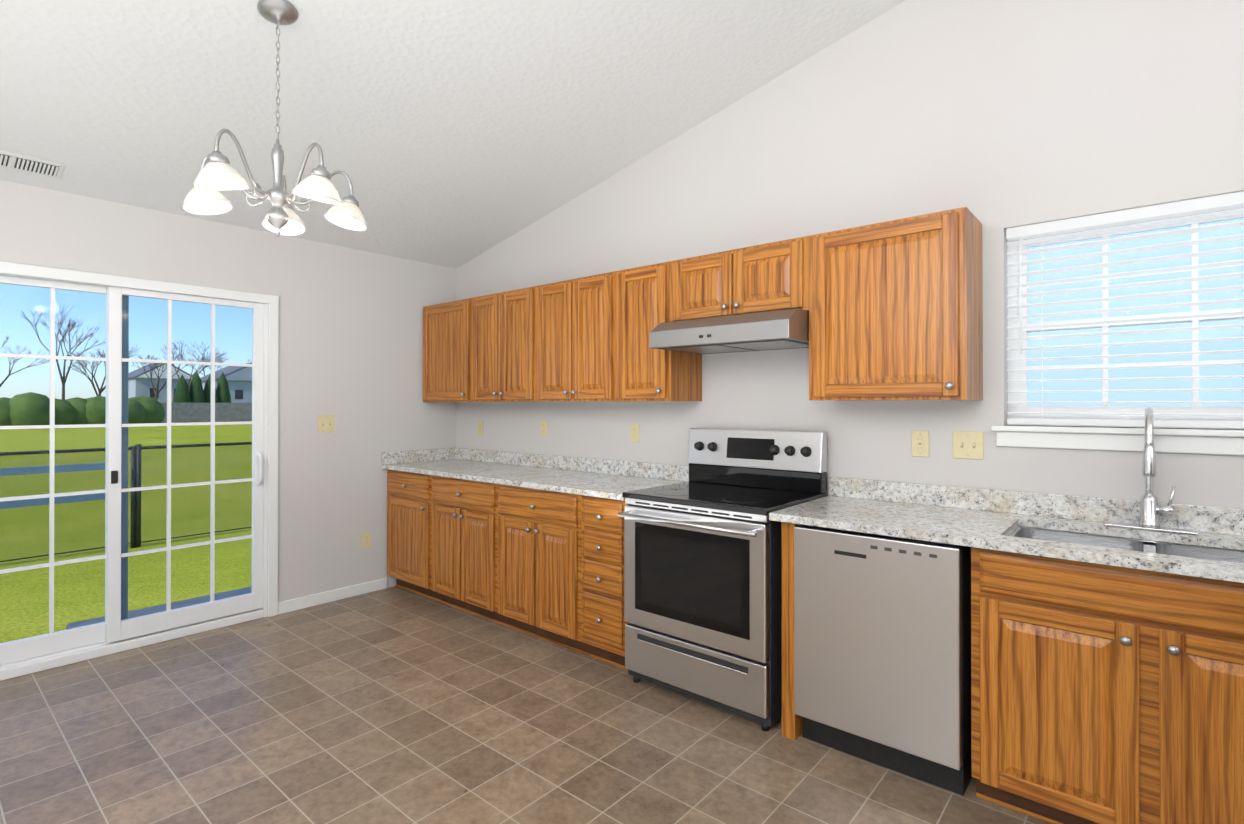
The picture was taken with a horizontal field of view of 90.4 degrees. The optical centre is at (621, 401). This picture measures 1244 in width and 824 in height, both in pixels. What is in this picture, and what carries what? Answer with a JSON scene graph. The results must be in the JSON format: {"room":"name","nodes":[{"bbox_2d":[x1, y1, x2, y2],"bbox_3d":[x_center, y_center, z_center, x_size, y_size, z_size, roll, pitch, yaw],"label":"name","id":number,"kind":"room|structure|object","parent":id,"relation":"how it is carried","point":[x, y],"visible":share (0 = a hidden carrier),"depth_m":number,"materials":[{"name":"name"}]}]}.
{"room":"kitchen","nodes":[
{"label":"kitchen","id":0,"kind":"room"},
{"bbox_2d":[0,180,455,616],"bbox_3d":[-3.479,0.129,2.637,0.150,2.480,6.700,0,0,40],"label":"wall","id":1,"kind":"structure","parent":0,"point":[350,356],"depth_m":4.18,"materials":[{"name":"paint"}]},
{"bbox_2d":[0,261,278,680],"bbox_3d":[-2.791,0.344,3.393,0.170,2.057,1.644,0,0,40],"label":"sliding glass door","id":2,"kind":"structure","parent":1,"relation":"attached to","point":[117,630],"depth_m":3.48,"materials":[{"name":"white plastic"}]},
{"bbox_2d":[318,415,334,432],"bbox_3d":[-2.021,0.151,4.226,0.012,0.116,0.116,0,0,40],"label":"light switch","id":3,"kind":"object","parent":1,"relation":"attached to","point":[326,423],"visible":1,"depth_m":4.23,"materials":[{"name":"beige plastic"}]},
{"bbox_2d":[278,578,386,614],"bbox_3d":[-1.978,1.337,4.272,0.013,0.078,0.753,0,0,40],"label":"baseboard","id":4,"kind":"structure","parent":1,"relation":"attached to","point":[286,606],"depth_m":4.23,"materials":[{"name":"white wood"}]},
{"bbox_2d":[361,532,370,548],"bbox_3d":[-1.839,0.999,4.441,0.007,0.116,0.072,0,0,40],"label":"electrical outlet","id":5,"kind":"object","parent":1,"relation":"attached to","point":[366,540],"visible":1,"depth_m":4.44,"materials":[{"name":"beige plastic"}]},
{"bbox_2d":[0,0,905,268],"bbox_3d":[-0.526,-1.969,0.137,8.000,1.820,6.800,0,0,40],"label":"ceiling","id":6,"kind":"structure","parent":0,"point":[455,134],"depth_m":2.88,"materials":[{"name":"white paint"}]},
{"bbox_2d":[0,151,65,178],"bbox_3d":[-2.872,-1.129,2.907,0.150,0.012,0.360,-16,-10,39],"label":"ceiling vent","id":7,"kind":"object","parent":6,"relation":"in","point":[29,164],"visible":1,"depth_m":2.95,"materials":[{"name":"metal"}]},
{"bbox_2d":[182,0,366,236],"bbox_3d":[-1.276,-1.050,2.323,0.620,0.868,0.618,0,0,40],"label":"chandelier","id":8,"kind":"object","parent":6,"relation":"hanging from","point":[217,172],"visible":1,"depth_m":2.29,"materials":[{"name":"white glass"}]},
{"bbox_2d":[0,586,1049,823],"bbox_3d":[-0.526,1.409,0.123,7.900,0.100,6.700,0,0,40],"label":"floor","id":9,"kind":"structure","parent":0,"point":[394,705],"depth_m":2.48,"materials":[{"name":"tile"}]},
{"bbox_2d":[387,469,440,601],"bbox_3d":[-1.335,0.934,4.583,0.587,0.885,0.648,0,0,40],"label":"base cabinet","id":10,"kind":"object","parent":9,"relation":"on","point":[409,531],"visible":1,"depth_m":4.34,"materials":[{"name":"brown wood"}]},
{"bbox_2d":[432,475,507,625],"bbox_3d":[-0.841,0.933,4.163,0.710,0.885,0.648,0,0,40],"label":"base cabinet","id":11,"kind":"object","parent":9,"relation":"on","point":[464,545],"visible":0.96,"depth_m":3.91,"materials":[{"name":"brown wood"}]},
{"bbox_2d":[382,448,688,500],"bbox_3d":[-0.672,0.429,4.025,2.324,0.120,0.642,0,0,40],"label":"countertop","id":12,"kind":"structure","parent":11,"relation":"on","point":[606,478],"depth_m":3.96,"materials":[{"name":"stone"}]},
{"bbox_2d":[498,484,590,655],"bbox_3d":[-0.304,0.931,3.707,0.700,0.885,0.648,0,0,40],"label":"base cabinet","id":13,"kind":"object","parent":9,"relation":"on","point":[539,563],"visible":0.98,"depth_m":3.45,"materials":[{"name":"brown wood"}]},
{"bbox_2d":[582,495,627,669],"bbox_3d":[0.084,0.929,3.377,0.318,0.885,0.648,0,0,40],"label":"base cabinet","id":14,"kind":"object","parent":9,"relation":"on","point":[603,628],"visible":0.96,"depth_m":3.15,"materials":[{"name":"brown wood"}]},
{"bbox_2d":[618,428,826,730],"bbox_3d":[0.479,0.758,2.975,0.764,1.225,0.694,0,0,40],"label":"range","id":15,"kind":"object","parent":9,"relation":"on","point":[702,588],"visible":0.96,"depth_m":2.78,"materials":[{"name":"metal"}]},
{"bbox_2d":[781,522,802,739],"bbox_3d":[0.870,0.927,2.742,0.058,0.885,0.597,0,0,40],"label":"filler panel","id":16,"kind":"object","parent":9,"relation":"on","point":[792,725],"visible":0.21,"depth_m":2.52,"materials":[{"name":"brown wood"}]},
{"bbox_2d":[794,524,971,795],"bbox_3d":[1.107,0.934,2.505,0.594,0.868,0.598,0,0,40],"label":"dishwasher","id":17,"kind":"object","parent":9,"relation":"on","point":[882,650],"visible":0.92,"depth_m":2.25,"materials":[{"name":"metal"}]},
{"bbox_2d":[971,547,1243,823],"bbox_3d":[1.706,0.924,1.999,0.915,0.885,0.648,0,0,40],"label":"base cabinet","id":18,"kind":"object","parent":9,"relation":"on","point":[1104,694],"visible":1,"depth_m":1.84,"materials":[{"name":"brown wood"}]},
{"bbox_2d":[769,477,1243,582],"bbox_3d":[1.444,0.422,2.227,1.667,0.120,0.642,0,0,40],"label":"countertop","id":19,"kind":"structure","parent":18,"relation":"on","point":[992,519],"depth_m":2.30,"materials":[{"name":"stone"}]},
{"bbox_2d":[1009,526,1243,563],"bbox_3d":[1.706,0.580,1.996,0.794,0.194,0.424,0,0,40],"label":"sink","id":20,"kind":"object","parent":19,"relation":"in","point":[1201,552],"visible":0.04,"depth_m":2.17,"materials":[{"name":"silver metal"}]},
{"bbox_2d":[1104,408,1197,534],"bbox_3d":[1.812,0.235,2.123,0.250,0.431,0.233,0,0,40],"label":"faucet","id":21,"kind":"object","parent":19,"relation":"on","point":[1151,509],"visible":1,"depth_m":2.15,"materials":[{"name":"silver metal"}]},
{"bbox_2d":[456,0,1243,543],"bbox_3d":[1.594,-0.685,2.627,7.900,4.108,0.150,0,0,40],"label":"wall","id":22,"kind":"structure","parent":0,"point":[996,118],"depth_m":2.75,"materials":[{"name":"paint"}]},
{"bbox_2d":[423,298,471,401],"bbox_3d":[-1.226,-0.367,4.689,0.623,0.739,0.352,0,0,40],"label":"upper cabinet","id":23,"kind":"object","parent":22,"relation":"attached to","point":[447,352],"visible":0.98,"depth_m":4.55,"materials":[{"name":"brown wood"}]},
{"bbox_2d":[478,421,482,435],"bbox_3d":[-1.103,0.206,4.811,0.072,0.116,0.007,0,0,40],"label":"electrical outlet","id":24,"kind":"object","parent":22,"relation":"attached to","point":[480,428],"visible":1,"depth_m":4.81,"materials":[{"name":"beige plastic"}]},
{"bbox_2d":[471,286,535,401],"bbox_3d":[-0.729,-0.369,4.267,0.682,0.739,0.352,0,0,40],"label":"upper cabinet","id":25,"kind":"object","parent":22,"relation":"attached to","point":[503,346],"visible":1,"depth_m":4.12,"materials":[{"name":"brown wood"}]},
{"bbox_2d":[540,421,547,436],"bbox_3d":[-0.549,0.191,4.340,0.072,0.116,0.007,0,0,40],"label":"electrical outlet","id":26,"kind":"object","parent":22,"relation":"attached to","point":[543,428],"visible":1,"depth_m":4.33,"materials":[{"name":"beige plastic"}]},
{"bbox_2d":[536,271,623,401],"bbox_3d":[-0.210,-0.371,3.826,0.679,0.739,0.352,0,0,40],"label":"upper cabinet","id":27,"kind":"object","parent":22,"relation":"attached to","point":[575,340],"visible":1,"depth_m":3.69,"materials":[{"name":"brown wood"}]},
{"bbox_2d":[630,423,638,441],"bbox_3d":[0.078,0.192,3.807,0.072,0.116,0.007,0,0,40],"label":"electrical outlet","id":28,"kind":"object","parent":22,"relation":"attached to","point":[634,432],"visible":1,"depth_m":3.81,"materials":[{"name":"beige plastic"}]},
{"bbox_2d":[616,261,701,400],"bbox_3d":[0.193,-0.372,3.483,0.381,0.739,0.352,0,0,40],"label":"upper cabinet","id":29,"kind":"object","parent":22,"relation":"attached to","point":[644,372],"visible":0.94,"depth_m":3.37,"materials":[{"name":"brown wood"}]},
{"bbox_2d":[671,236,808,321],"bbox_3d":[0.629,-0.576,3.114,0.762,0.334,0.352,0,0,40],"label":"upper cabinet","id":30,"kind":"object","parent":22,"relation":"attached to","point":[773,276],"visible":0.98,"depth_m":2.97,"materials":[{"name":"brown wood"}]},
{"bbox_2d":[649,308,808,353],"bbox_3d":[0.582,-0.336,3.056,0.752,0.142,0.498,0,0,40],"label":"range hood","id":31,"kind":"object","parent":30,"relation":"attached to","point":[776,330],"visible":0.83,"depth_m":2.86,"materials":[{"name":"silver metal"}]},
{"bbox_2d":[809,207,982,400],"bbox_3d":[1.159,-0.376,2.662,0.630,0.739,0.352,0,0,40],"label":"upper cabinet","id":32,"kind":"object","parent":22,"relation":"attached to","point":[895,310],"visible":1,"depth_m":2.52,"materials":[{"name":"brown wood"}]},
{"bbox_2d":[912,431,928,456],"bbox_3d":[1.326,0.187,2.746,0.072,0.116,0.008,0,0,40],"label":"electrical outlet","id":33,"kind":"object","parent":22,"relation":"attached to","point":[920,443],"visible":1,"depth_m":2.74,"materials":[{"name":"beige plastic"}]},
{"bbox_2d":[953,431,983,459],"bbox_3d":[1.468,0.185,2.622,0.116,0.116,0.012,0,0,40],"label":"light switch","id":34,"kind":"object","parent":22,"relation":"attached to","point":[968,445],"visible":1,"depth_m":2.62,"materials":[{"name":"beige plastic"}]},
{"bbox_2d":[991,425,1243,455],"bbox_3d":[1.938,0.140,2.270,0.989,0.085,0.128,0,0,40],"label":"window sill","id":35,"kind":"structure","parent":22,"relation":"attached to","point":[1202,441],"depth_m":2.28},
{"bbox_2d":[1007,207,1243,428],"bbox_3d":[1.995,-0.310,2.340,0.909,0.815,0.050,0,0,40],"label":"kitchen window","id":36,"kind":"structure","parent":22,"relation":"attached to","point":[1104,408],"depth_m":2.41,"materials":[{"name":"white plastic"}]},
{"bbox_2d":[1006,191,1243,428],"bbox_3d":[1.942,-0.311,2.277,0.893,0.809,0.063,0,0,40],"label":"window blinds","id":37,"kind":"object","parent":36,"relation":"attached to","point":[1176,209],"visible":0.9,"depth_m":2.31,"materials":[{"name":"white plastic"}]},
{"label":"outside","id":38,"kind":"structure","parent":0,"visible":0},
{"bbox_2d":[1027,218,1243,406],"bbox_3d":[2.520,-0.431,2.726,3.009,2.400,0.001,0,0,40],"label":"sky","id":39,"kind":"structure","parent":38,"point":[1168,372],"depth_m":2.84,"materials":[{"name":"blue"}]},
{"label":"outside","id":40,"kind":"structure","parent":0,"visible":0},
{"bbox_2d":[0,421,251,642],"bbox_3d":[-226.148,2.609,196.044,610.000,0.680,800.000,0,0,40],"label":"lawn","id":41,"kind":"structure","parent":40,"point":[26,592],"depth_m":10.42,"materials":[{"name":"green plant"}]},
{"bbox_2d":[0,392,164,428],"bbox_3d":[-43.341,0.918,38.968,3.949,3.262,23.952,0,0,40],"label":"hedge","id":42,"kind":"object","parent":41,"relation":"on","point":[35,411],"depth_m":42.98,"materials":[{"name":"green plant"}]},
{"bbox_2d":[0,442,251,564],"bbox_3d":[-17.116,1.111,13.828,24.570,1.633,25.056,0,0,40],"label":"fence","id":43,"kind":"object","parent":41,"relation":"on","point":[136,518],"depth_m":7.55,"materials":[{"name":"black metal"}]},
{"bbox_2d":[0,304,251,399],"bbox_3d":[-64.423,-3.873,81.290,49.369,11.742,68.252,0,0,40],"label":"bare trees","id":44,"kind":"object","parent":41,"relation":"on","point":[102,388],"depth_m":67.87,"materials":[{"name":"brown plant"}]},
{"bbox_2d":[66,586,250,628],"bbox_3d":[-2.870,1.457,4.083,0.798,0.095,1.100,0,0,40],"label":"patio","id":45,"kind":"structure","parent":41,"relation":"on","point":[196,600],"depth_m":4.25,"materials":[{"name":"concrete"}]},
{"bbox_2d":[128,363,190,402],"bbox_3d":[-68.622,-1.824,91.072,10.850,7.700,7.800,0,0,40],"label":"house","id":46,"kind":"structure","parent":41,"relation":"on","point":[135,388],"materials":[{"name":"white"}]},
{"bbox_2d":[173,370,230,402],"bbox_3d":[-47.612,-0.808,70.196,1.760,5.500,6.086,0,0,28],"label":"evergreen trees","id":47,"kind":"object","parent":41,"relation":"on","point":[220,396],"depth_m":69.38,"materials":[{"name":"green plant"}]},
{"bbox_2d":[161,403,251,422],"bbox_3d":[-27.189,1.042,70.287,0.100,1.800,54.000,0,0,40],"label":"fence","id":48,"kind":"object","parent":41,"relation":"on","point":[223,413],"depth_m":57.05,"materials":[{"name":"grey wood"}]},
{"bbox_2d":[191,363,251,402],"bbox_3d":[-55.002,-1.731,89.340,9.850,7.500,9.800,0,0,40],"label":"house","id":49,"kind":"structure","parent":41,"relation":"on","point":[236,390],"materials":[{"name":"white"}]}
]}

